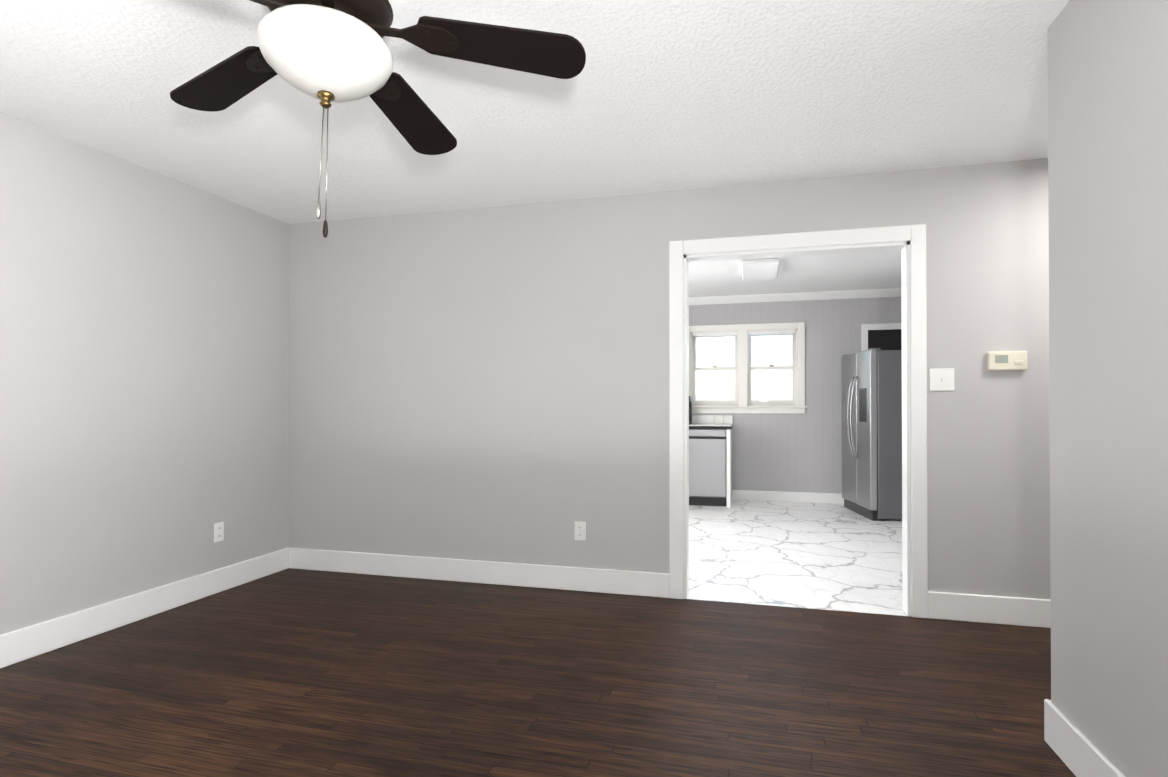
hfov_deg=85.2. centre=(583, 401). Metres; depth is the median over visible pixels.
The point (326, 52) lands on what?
ceiling fan
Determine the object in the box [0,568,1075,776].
floor
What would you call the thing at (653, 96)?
ceiling
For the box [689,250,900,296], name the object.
ceiling
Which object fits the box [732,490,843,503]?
baseboard
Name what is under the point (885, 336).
door frame
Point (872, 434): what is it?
fridge
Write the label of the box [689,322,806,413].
kitchen window
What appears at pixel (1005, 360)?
thermostat
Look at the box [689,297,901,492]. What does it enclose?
wall
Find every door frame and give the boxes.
[669,224,927,618]
[861,323,901,350]
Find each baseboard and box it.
[0,547,289,668]
[289,548,668,597]
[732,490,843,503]
[928,591,1050,627]
[1044,699,1125,776]
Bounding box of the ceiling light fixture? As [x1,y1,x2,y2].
[738,257,782,279]
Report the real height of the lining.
2.050 m
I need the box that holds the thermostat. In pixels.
[987,351,1026,370]
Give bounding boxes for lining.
[684,241,910,616]
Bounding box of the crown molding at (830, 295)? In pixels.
[689,288,900,304]
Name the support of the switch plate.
attached to the wall at (486, 384)
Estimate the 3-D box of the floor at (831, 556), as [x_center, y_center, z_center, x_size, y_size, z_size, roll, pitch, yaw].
[1.415,1.215,5.789,4.360,0.050,4.300,0,0,15]
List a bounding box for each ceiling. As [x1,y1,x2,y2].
[0,0,1069,224]
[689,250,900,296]
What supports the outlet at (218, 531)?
attached to the wall at (144, 379)
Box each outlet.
[214,522,223,542]
[574,521,585,540]
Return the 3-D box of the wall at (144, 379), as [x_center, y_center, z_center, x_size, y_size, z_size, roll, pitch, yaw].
[-2.792,-0.056,2.166,0.120,2.440,5.140,0,0,15]
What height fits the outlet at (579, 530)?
0.116 m
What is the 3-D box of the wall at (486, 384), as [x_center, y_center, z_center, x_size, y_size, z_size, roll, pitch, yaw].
[0.670,-0.044,3.834,5.700,2.440,0.120,0,0,15]
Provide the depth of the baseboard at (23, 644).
3.33 m
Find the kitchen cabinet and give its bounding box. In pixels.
[689,415,732,507]
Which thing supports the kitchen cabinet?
on the floor at (831, 556)
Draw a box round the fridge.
[841,348,901,520]
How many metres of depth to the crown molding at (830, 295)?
7.55 m
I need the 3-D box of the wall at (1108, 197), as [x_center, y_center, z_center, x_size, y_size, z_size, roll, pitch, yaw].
[1.181,-0.069,0.419,0.120,2.440,3.590,0,0,15]
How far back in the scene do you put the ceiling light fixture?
5.93 m
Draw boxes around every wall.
[0,112,289,634]
[288,158,1050,599]
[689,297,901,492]
[1048,0,1167,776]
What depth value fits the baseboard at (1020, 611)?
3.35 m
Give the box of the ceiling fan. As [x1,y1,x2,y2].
[170,0,585,237]
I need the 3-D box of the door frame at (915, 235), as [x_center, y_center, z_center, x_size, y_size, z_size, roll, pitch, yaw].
[1.206,0.107,3.689,1.401,2.135,0.160,0,0,15]
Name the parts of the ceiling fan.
blade, blade, lamp shade, blade, blade, blade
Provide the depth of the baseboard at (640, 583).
4.10 m
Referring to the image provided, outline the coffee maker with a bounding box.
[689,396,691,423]
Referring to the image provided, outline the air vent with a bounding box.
[740,491,764,500]
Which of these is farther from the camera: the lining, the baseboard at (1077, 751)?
the lining
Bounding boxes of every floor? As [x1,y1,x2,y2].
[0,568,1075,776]
[687,500,906,615]
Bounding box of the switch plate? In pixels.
[930,368,954,390]

